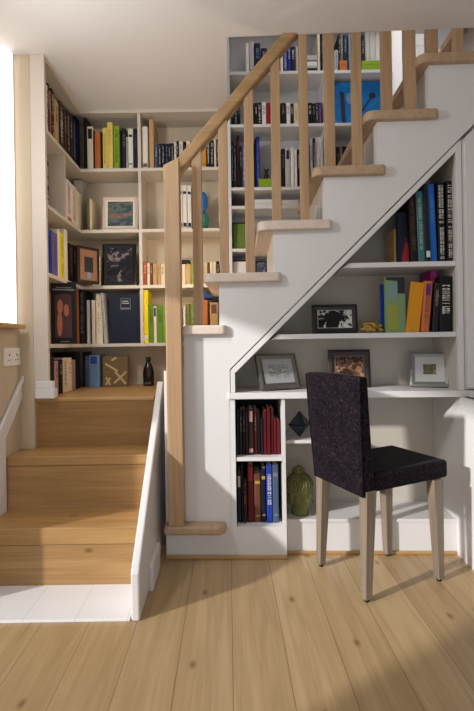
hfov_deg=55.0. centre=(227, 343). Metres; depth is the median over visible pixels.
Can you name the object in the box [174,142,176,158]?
book
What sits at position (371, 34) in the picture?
book
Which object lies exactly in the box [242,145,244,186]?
book
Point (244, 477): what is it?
book
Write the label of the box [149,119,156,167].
book
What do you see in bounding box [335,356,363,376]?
picture
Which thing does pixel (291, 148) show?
book
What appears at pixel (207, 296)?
pouch
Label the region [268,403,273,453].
book
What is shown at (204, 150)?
book
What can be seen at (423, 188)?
book
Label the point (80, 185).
book
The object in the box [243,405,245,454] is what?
book
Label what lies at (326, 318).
picture
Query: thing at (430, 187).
book
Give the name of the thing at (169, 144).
book
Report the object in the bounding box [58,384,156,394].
floor
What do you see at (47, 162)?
book
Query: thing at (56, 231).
book
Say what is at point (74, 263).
book
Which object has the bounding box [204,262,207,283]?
book
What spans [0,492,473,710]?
floor
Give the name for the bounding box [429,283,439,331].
book
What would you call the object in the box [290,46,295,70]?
book
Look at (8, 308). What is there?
window
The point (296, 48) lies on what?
book
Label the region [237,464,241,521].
book
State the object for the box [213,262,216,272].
book
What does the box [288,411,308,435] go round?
ornament
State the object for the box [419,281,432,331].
book
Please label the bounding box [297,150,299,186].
book
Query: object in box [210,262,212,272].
book
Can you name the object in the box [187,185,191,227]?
book
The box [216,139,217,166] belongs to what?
book
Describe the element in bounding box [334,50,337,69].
book
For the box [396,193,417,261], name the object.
book
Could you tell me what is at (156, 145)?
book
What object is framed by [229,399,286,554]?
bookcase
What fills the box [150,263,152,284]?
book
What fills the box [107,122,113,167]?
book
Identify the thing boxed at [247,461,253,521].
book
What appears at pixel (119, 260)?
picture
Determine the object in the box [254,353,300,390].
picture frame
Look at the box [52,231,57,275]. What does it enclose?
book
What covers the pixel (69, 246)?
book
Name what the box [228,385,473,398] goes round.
countertop
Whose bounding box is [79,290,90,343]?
book
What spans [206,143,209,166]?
book
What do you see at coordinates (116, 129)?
book
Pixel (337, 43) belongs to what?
book
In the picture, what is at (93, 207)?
book
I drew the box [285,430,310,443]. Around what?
display shelf
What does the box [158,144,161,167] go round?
book
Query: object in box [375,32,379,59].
book
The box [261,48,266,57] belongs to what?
book
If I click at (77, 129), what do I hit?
book
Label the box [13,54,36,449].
wall
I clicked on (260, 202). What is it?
paper stack
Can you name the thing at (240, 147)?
book
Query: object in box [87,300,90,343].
book
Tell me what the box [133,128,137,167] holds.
book
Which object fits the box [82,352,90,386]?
book
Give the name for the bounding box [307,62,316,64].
book
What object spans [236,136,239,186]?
book
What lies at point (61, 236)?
book
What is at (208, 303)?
book
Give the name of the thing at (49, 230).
book
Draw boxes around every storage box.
[231,199,244,207]
[258,179,271,186]
[339,60,346,69]
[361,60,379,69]
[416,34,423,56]
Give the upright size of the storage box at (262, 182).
0.055 m
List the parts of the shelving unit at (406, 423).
panel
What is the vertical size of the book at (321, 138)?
0.314 m
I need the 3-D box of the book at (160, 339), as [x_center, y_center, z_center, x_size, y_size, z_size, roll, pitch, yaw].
[-0.422,-0.125,2.896,0.038,0.234,0.150,-1,0,0]
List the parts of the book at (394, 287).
pale blue panel, panel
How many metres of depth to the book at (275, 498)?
2.16 m
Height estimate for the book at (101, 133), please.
0.234 m
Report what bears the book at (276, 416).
on the bookcase at (249, 538)
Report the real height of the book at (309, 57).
0.028 m
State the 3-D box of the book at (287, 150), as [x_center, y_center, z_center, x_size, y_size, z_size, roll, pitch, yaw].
[0.371,-1.089,2.890,0.029,0.246,0.150,-1,0,0]
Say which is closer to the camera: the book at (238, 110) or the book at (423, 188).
the book at (423, 188)
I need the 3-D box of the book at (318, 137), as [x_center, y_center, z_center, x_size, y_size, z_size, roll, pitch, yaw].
[0.567,-1.126,2.899,0.013,0.314,0.150,-1,0,0]
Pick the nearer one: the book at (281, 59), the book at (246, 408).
the book at (246, 408)
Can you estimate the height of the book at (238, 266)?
0.103 m
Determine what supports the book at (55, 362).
on the floor at (132, 388)
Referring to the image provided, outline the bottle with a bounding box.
[143,357,153,385]
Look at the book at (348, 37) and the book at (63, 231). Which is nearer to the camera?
the book at (63, 231)
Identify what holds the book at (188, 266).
on the bookcase at (172, 125)
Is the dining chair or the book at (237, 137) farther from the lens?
the book at (237, 137)
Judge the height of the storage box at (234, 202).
0.058 m
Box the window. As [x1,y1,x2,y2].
[0,52,25,329]
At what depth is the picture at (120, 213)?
2.84 m
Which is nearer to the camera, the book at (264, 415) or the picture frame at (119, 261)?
the book at (264, 415)
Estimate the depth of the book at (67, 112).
2.64 m
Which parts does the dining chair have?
leg, backrest, leg, leg, seat, leg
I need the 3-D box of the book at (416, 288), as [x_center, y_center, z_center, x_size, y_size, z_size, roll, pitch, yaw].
[0.878,-0.171,2.141,0.091,0.247,0.019,-1,0,1]
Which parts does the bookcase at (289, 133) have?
shelf, shelf, shelf, shelf, shelf, shelf, shelf, shelf, shelf, shelf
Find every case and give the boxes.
[182,260,190,263]
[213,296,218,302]
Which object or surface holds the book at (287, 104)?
on the bookcase at (289, 133)
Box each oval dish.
[202,192,207,214]
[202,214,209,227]
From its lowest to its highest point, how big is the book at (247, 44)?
0.188 m
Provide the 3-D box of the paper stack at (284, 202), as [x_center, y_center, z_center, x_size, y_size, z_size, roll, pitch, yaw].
[0.384,-0.871,2.888,0.106,0.037,0.154,-1,0,0]
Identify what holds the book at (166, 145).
on the bookcase at (172, 125)
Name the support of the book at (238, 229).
on the bookcase at (289, 133)
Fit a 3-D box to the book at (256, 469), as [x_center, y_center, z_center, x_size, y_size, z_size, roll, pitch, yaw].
[0.144,0.735,2.252,0.031,0.228,0.170,-1,0,2]
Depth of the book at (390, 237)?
2.22 m
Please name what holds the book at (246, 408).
on the bookcase at (249, 538)
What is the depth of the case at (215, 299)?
2.82 m
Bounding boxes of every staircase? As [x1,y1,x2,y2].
[0,382,165,622]
[163,28,473,554]
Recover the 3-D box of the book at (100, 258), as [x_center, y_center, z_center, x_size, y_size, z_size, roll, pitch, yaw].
[-0.809,-0.451,2.899,0.033,0.186,0.150,-1,0,0]
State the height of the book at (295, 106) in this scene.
0.137 m
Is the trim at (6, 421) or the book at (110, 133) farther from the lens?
the book at (110, 133)
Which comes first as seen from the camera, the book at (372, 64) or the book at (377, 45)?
the book at (372, 64)
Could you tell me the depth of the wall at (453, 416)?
2.10 m
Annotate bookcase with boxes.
[29,54,90,397]
[64,108,230,384]
[227,29,473,368]
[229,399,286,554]
[230,139,464,392]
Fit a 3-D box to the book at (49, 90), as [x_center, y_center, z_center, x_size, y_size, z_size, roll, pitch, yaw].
[-0.996,-1.197,2.376,0.140,0.246,0.021,-1,0,0]
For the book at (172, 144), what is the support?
on the bookcase at (172, 125)
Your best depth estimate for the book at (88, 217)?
2.82 m
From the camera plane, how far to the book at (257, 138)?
2.82 m
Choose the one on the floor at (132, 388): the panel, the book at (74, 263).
the panel
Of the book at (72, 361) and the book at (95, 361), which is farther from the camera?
the book at (95, 361)
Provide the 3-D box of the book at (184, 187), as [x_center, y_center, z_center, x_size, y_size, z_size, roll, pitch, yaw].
[-0.268,-0.847,2.891,0.027,0.274,0.150,-1,0,0]
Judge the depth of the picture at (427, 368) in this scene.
2.24 m
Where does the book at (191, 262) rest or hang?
on the bookcase at (172, 125)
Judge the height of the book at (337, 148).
0.251 m
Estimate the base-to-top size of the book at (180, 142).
0.171 m
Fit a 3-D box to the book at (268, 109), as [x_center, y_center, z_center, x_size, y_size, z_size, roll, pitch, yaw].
[0.256,-1.424,2.896,0.036,0.145,0.150,-1,0,0]
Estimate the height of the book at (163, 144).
0.157 m
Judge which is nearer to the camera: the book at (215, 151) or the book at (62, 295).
the book at (62, 295)
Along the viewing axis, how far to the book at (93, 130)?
2.82 m
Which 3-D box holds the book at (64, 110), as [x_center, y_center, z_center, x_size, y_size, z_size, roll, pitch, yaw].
[-0.996,-1.204,2.596,0.140,0.259,0.048,-1,0,0]
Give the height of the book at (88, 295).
0.327 m
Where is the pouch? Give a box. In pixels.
[204,291,212,299]
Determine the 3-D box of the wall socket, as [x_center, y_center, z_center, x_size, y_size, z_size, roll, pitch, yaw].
[-1.024,0.060,2.161,0.011,0.086,0.162,-1,0,0]
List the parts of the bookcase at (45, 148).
panel, panel, shelf, shelf, shelf, shelf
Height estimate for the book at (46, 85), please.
0.250 m
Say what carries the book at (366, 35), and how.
on the bookcase at (289, 133)
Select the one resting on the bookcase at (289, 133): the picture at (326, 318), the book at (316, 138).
the book at (316, 138)
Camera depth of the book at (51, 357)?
2.34 m
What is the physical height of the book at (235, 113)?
0.130 m
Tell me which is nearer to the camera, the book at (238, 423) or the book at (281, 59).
the book at (238, 423)
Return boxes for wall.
[0,329,20,510]
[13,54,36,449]
[433,397,473,569]
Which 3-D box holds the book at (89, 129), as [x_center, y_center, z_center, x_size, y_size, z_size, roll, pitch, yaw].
[-0.855,-1.213,2.896,0.038,0.272,0.150,-1,0,0]
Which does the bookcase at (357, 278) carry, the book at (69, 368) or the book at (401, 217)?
the book at (401, 217)
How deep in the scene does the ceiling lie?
2.10 m
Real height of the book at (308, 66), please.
0.016 m
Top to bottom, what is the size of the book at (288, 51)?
0.172 m
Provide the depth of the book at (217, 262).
2.82 m
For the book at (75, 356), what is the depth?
2.71 m
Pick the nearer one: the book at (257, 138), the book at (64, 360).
the book at (64, 360)
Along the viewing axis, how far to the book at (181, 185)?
2.82 m
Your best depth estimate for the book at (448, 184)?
2.12 m
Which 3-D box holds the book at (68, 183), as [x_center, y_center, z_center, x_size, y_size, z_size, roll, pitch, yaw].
[-0.990,-0.822,2.641,0.140,0.246,0.084,-1,0,0]
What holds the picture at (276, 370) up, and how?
attached to the picture frame at (274, 371)
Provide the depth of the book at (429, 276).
2.21 m
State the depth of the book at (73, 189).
2.71 m
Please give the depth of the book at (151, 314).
2.82 m
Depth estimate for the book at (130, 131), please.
2.81 m
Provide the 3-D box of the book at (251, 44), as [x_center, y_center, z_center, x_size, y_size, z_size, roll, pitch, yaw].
[0.146,-1.774,2.894,0.029,0.200,0.150,-1,0,0]
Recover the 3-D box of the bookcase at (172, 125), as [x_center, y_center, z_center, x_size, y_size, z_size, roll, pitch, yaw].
[-0.542,-0.588,2.897,1.094,1.702,0.212,-1,0,0]
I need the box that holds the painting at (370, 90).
[334,81,379,122]
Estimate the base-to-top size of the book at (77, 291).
0.359 m
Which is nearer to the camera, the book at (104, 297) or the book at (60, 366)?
the book at (60, 366)
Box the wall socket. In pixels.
[3,348,20,366]
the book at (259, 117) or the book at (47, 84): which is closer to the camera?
the book at (47, 84)
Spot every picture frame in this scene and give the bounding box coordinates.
[75,245,99,284]
[102,197,137,229]
[102,244,136,285]
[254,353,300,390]
[255,261,266,271]
[311,304,357,333]
[328,349,371,386]
[409,352,448,387]
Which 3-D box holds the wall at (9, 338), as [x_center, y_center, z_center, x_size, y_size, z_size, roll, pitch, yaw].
[-1.073,0.474,2.025,0.100,1.085,0.450,-1,0,0]
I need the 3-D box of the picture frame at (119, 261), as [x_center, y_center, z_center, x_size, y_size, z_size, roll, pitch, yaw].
[-0.678,-0.493,2.868,0.211,0.267,0.095,-1,0,-3]
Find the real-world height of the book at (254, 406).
0.219 m
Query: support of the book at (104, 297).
on the bookcase at (172, 125)
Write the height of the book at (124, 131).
0.256 m
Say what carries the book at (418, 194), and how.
on the bookcase at (357, 278)
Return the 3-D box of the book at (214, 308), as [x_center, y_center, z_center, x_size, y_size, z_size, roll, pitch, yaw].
[-0.086,-0.135,2.891,0.051,0.244,0.150,-1,0,0]
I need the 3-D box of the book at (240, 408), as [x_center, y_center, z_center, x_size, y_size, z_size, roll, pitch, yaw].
[0.065,0.423,2.256,0.014,0.210,0.170,-1,0,2]
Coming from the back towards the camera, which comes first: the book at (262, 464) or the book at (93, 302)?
the book at (93, 302)
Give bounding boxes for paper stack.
[254,199,271,205]
[281,200,297,204]
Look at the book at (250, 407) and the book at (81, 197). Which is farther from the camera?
the book at (81, 197)
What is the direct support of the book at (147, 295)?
on the bookcase at (172, 125)
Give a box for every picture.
[55,294,71,337]
[80,248,96,280]
[107,248,131,281]
[108,201,132,225]
[268,364,288,377]
[318,310,351,327]
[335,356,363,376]
[423,364,435,373]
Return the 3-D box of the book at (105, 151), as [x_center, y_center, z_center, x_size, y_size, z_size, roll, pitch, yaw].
[-0.763,-1.210,2.899,0.029,0.264,0.150,-1,0,0]
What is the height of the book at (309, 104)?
0.139 m
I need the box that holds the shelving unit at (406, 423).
[285,397,473,550]
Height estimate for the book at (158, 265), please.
0.131 m
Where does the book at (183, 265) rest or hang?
on the bookcase at (172, 125)
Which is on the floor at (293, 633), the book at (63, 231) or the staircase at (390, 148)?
the staircase at (390, 148)
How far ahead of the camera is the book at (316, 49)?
2.82 m
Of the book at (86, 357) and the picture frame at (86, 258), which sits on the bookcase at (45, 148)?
the picture frame at (86, 258)
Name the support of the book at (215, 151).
on the bookcase at (172, 125)
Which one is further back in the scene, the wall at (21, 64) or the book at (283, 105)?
the book at (283, 105)
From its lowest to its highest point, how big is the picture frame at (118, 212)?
0.221 m
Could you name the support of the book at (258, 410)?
on the bookcase at (249, 538)
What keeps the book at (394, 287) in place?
on the bookcase at (357, 278)
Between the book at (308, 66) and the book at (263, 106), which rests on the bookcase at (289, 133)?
the book at (263, 106)
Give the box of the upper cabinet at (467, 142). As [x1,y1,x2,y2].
[461,127,473,388]
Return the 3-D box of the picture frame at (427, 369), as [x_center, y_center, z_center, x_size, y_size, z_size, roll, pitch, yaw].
[0.996,0.126,2.248,0.182,0.171,0.068,-1,0,23]
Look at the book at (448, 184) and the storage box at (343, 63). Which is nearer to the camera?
the book at (448, 184)
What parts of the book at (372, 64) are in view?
lid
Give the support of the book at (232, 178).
on the bookcase at (289, 133)
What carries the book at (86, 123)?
on the bookcase at (172, 125)
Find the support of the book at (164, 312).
on the bookcase at (172, 125)
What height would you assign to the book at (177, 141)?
0.171 m
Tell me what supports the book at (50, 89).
on the bookcase at (45, 148)
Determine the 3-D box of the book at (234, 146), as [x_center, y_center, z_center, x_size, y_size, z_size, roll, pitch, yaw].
[0.044,-1.096,2.894,0.018,0.270,0.150,-1,0,0]
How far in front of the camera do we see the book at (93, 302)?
2.82 m
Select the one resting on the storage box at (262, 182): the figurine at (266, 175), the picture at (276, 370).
the figurine at (266, 175)
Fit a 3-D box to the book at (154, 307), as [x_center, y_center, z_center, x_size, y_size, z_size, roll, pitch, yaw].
[-0.452,-0.122,2.897,0.019,0.228,0.150,-1,0,0]
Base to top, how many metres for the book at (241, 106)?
0.142 m
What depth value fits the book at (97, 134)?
2.82 m
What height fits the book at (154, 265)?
0.132 m
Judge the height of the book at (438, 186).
0.375 m
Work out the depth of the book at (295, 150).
2.82 m
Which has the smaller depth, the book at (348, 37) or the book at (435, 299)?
the book at (435, 299)
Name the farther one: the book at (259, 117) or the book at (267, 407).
the book at (259, 117)
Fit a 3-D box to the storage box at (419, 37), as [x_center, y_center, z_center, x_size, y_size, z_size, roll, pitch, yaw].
[1.183,-1.827,2.881,0.068,0.193,0.120,-1,0,0]
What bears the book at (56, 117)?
on the bookcase at (45, 148)
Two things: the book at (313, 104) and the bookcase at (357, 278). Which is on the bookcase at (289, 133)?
the book at (313, 104)
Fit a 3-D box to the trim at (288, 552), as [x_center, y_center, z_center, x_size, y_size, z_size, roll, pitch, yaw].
[0.674,0.982,2.142,0.794,0.016,0.012,-1,0,2]
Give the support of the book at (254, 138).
on the bookcase at (289, 133)
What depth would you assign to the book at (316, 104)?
2.81 m
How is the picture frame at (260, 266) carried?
on the bookcase at (289, 133)
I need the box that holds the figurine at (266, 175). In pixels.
[263,169,268,178]
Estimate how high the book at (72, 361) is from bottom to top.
0.176 m
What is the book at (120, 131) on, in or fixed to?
on the bookcase at (172, 125)
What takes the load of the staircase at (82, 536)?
on the floor at (293, 633)
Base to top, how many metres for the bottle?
0.181 m
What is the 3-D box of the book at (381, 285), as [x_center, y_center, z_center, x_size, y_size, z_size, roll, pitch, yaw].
[0.766,-0.172,2.207,0.050,0.237,0.020,-1,-1,2]
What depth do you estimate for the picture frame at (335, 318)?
2.20 m
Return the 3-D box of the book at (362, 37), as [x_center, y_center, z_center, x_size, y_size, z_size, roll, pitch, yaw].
[0.838,-1.798,2.894,0.019,0.227,0.150,-1,0,0]
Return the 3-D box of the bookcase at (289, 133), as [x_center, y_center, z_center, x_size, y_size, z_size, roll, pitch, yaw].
[0.801,-1.085,2.896,1.605,2.655,0.214,-1,0,0]
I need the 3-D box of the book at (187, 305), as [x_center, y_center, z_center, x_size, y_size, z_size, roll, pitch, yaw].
[-0.248,-0.129,2.895,0.024,0.237,0.150,-1,0,0]
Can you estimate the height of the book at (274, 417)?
0.171 m
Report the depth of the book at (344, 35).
2.82 m
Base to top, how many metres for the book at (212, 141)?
0.177 m
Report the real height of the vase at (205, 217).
0.099 m
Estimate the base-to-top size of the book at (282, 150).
0.247 m
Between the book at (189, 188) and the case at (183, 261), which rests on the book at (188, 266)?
the case at (183, 261)
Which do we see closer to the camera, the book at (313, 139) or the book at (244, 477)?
the book at (244, 477)
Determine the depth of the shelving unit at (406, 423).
2.38 m
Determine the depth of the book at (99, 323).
2.82 m
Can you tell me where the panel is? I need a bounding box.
[103,356,128,386]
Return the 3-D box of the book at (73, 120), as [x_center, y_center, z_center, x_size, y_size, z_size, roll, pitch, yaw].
[-0.996,-1.215,2.747,0.140,0.282,0.056,-1,0,0]
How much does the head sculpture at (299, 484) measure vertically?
0.238 m
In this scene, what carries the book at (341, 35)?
on the bookcase at (289, 133)
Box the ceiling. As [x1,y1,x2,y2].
[0,0,473,125]
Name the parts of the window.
pane, sill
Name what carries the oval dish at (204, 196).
on the bookcase at (172, 125)
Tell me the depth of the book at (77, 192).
2.79 m
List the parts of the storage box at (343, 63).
lid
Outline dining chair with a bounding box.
[305,372,446,602]
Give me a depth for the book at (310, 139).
2.82 m
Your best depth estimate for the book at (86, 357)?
2.83 m
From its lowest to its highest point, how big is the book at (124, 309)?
0.312 m
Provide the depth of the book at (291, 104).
2.82 m
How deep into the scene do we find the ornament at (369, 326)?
2.16 m
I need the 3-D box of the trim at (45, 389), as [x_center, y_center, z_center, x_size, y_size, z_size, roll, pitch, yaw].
[-0.898,0.226,2.254,0.093,0.085,0.052,-1,0,0]
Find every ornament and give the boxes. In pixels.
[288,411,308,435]
[359,321,384,331]
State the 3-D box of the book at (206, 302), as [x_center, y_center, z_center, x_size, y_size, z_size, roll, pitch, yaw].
[-0.139,-0.142,2.894,0.033,0.260,0.150,-1,0,0]
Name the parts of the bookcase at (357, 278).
panel, shelf, shelf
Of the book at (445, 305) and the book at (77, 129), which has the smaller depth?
the book at (445, 305)
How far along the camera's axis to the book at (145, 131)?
2.82 m
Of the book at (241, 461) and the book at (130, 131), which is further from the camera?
the book at (130, 131)
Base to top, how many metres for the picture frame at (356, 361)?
0.190 m
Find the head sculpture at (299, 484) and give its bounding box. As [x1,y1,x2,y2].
[286,464,313,515]
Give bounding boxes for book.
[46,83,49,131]
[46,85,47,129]
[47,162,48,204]
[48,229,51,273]
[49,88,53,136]
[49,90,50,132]
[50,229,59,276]
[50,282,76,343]
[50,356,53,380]
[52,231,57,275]
[52,352,79,388]
[54,98,58,142]
[54,358,66,392]
[54,360,62,393]
[54,361,58,393]
[57,101,63,148]
[59,229,67,279]
[59,232,63,278]
[63,108,66,151]
[66,110,69,155]
[66,179,71,221]
[67,243,73,281]
[67,358,71,390]
[69,113,72,158]
[71,184,75,224]
[71,360,75,389]
[72,116,79,167]
[72,117,75,162]
[73,245,75,281]
[74,180,86,229]
[76,190,79,228]
[76,290,79,343]
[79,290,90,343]
[80,193,82,229]
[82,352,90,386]
[83,118,90,168]
[85,291,92,343]
[85,356,88,386]
[87,126,95,168]
[87,198,89,229]
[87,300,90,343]
[89,199,98,229]
[89,354,104,386]
[90,298,94,343]
[91,300,95,343]
[93,130,94,168]
[95,131,100,168]
[95,256,101,285]
[96,294,103,343]
[100,132,102,167]
[100,293,109,343]
[102,128,107,167]
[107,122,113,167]
[109,293,140,342]
[113,126,121,167]
[119,130,121,167]
[122,128,127,167]
[126,137,128,167]
[128,129,133,167]
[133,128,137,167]
[142,126,149,167]
[143,262,146,284]
[143,290,151,342]
[147,263,149,284]
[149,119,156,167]
[149,304,155,342]
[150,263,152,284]
[153,264,156,284]
[153,306,156,342]
[155,144,157,167]
[157,264,160,284]
[157,305,163,342]
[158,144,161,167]
[161,143,164,167]
[161,264,164,284]
[163,305,165,342]
[165,144,167,163]
[168,143,170,161]
[171,143,173,160]
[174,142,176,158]
[177,141,178,157]
[179,141,182,155]
[181,185,182,227]
[182,185,187,227]
[182,264,185,283]
[183,306,185,335]
[186,264,190,283]
[186,304,189,325]
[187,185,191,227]
[190,304,193,325]
[191,262,192,283]
[203,148,206,166]
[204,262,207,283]
[204,300,208,324]
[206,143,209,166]
[208,303,209,324]
[210,140,213,166]
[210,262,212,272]
[210,302,218,324]
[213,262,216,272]
[214,140,216,166]
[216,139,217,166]
[216,261,219,272]
[231,141,233,187]
[232,222,245,248]
[232,260,245,272]
[233,145,236,187]
[234,111,236,123]
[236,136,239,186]
[237,107,239,123]
[237,408,239,454]
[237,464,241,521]
[239,146,241,186]
[239,407,242,454]
[240,104,242,123]
[241,461,243,521]
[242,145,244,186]
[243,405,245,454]
[243,475,246,522]
[245,43,248,71]
[245,407,247,454]
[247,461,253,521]
[248,404,253,454]
[249,42,253,70]
[253,404,256,453]
[253,465,260,521]
[254,43,260,65]
[254,103,256,123]
[254,138,255,186]
[256,137,259,186]
[257,103,261,123]
[257,408,260,453]
[260,413,262,454]
[260,461,265,521]
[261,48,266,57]
[261,102,265,123]
[261,406,266,454]
[265,404,270,454]
[265,461,272,522]
[266,103,270,123]
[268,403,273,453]
[271,461,278,522]
[273,413,276,454]
[274,414,279,453]
[280,56,282,70]
[280,103,285,123]
[281,149,284,186]
[283,52,286,70]
[285,148,289,186]
[286,103,290,123]
[287,48,290,70]
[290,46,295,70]
[290,103,293,123]
[290,147,293,186]
[293,103,298,123]
[294,149,296,186]
[295,47,297,70]
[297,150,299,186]
[307,55,316,59]
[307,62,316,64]
[307,65,316,67]
[308,103,311,122]
[309,138,312,172]
[312,103,314,122]
[312,138,314,167]
[313,34,319,69]
[315,103,318,122]
[315,137,317,166]
[318,103,321,122]
[318,137,319,166]
[320,34,322,69]
[320,137,322,165]
[334,34,340,69]
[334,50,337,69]
[336,147,339,165]
[340,34,342,59]
[343,34,346,59]
[347,34,349,69]
[361,36,364,61]
[364,32,368,60]
[369,32,374,60]
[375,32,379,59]
[380,284,384,332]
[384,277,405,332]
[386,229,395,261]
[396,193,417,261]
[396,212,408,261]
[405,282,423,331]
[415,191,424,261]
[417,184,430,260]
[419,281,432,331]
[420,271,436,282]
[427,184,436,260]
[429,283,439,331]
[434,181,445,260]
[435,276,451,331]
[444,181,452,260]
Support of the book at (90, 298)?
on the bookcase at (172, 125)
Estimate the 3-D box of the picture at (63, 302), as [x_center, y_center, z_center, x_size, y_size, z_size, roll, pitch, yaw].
[-0.912,-0.157,2.520,0.087,0.244,0.001,-1,0,-18]
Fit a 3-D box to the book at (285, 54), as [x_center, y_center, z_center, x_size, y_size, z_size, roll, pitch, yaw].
[0.355,-1.763,2.897,0.026,0.172,0.150,-1,0,0]
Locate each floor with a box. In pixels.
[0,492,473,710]
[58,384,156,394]
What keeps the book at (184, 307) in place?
on the bookcase at (172, 125)
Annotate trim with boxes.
[0,376,23,515]
[35,381,57,398]
[166,555,286,558]
[287,551,456,554]
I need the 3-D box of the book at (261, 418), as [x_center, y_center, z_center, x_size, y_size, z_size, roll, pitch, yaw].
[0.164,0.439,2.248,0.009,0.176,0.170,-1,0,2]
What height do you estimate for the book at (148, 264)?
0.138 m
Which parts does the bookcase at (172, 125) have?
shelf, shelf, shelf, shelf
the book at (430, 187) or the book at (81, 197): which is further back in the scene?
the book at (81, 197)
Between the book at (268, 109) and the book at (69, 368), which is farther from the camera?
the book at (268, 109)
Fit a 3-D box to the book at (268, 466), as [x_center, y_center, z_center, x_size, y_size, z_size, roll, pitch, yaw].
[0.200,0.711,2.243,0.027,0.273,0.170,-1,0,2]
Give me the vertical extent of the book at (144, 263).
0.145 m
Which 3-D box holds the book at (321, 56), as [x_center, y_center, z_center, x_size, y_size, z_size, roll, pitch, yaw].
[0.582,-1.802,2.900,0.022,0.243,0.150,-1,0,0]
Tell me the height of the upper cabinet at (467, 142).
1.758 m
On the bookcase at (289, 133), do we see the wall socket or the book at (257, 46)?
the book at (257, 46)
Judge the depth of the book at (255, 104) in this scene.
2.82 m
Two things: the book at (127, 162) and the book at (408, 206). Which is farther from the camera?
the book at (127, 162)
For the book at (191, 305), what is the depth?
2.82 m
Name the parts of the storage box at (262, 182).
lid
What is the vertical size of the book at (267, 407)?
0.221 m
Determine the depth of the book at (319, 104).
2.82 m
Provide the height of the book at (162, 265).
0.131 m
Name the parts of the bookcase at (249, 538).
frame, panel, panel, shelf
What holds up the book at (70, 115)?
on the bookcase at (45, 148)
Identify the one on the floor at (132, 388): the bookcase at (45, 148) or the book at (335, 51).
the bookcase at (45, 148)
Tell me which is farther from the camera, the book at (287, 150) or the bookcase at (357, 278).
the book at (287, 150)
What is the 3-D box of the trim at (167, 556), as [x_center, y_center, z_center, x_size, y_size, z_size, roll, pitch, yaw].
[-0.006,0.991,2.116,0.564,0.018,0.012,-1,0,2]
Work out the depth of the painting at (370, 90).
2.85 m
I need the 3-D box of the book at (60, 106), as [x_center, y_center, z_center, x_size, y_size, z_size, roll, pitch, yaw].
[-0.996,-1.206,2.536,0.140,0.262,0.065,-1,0,0]

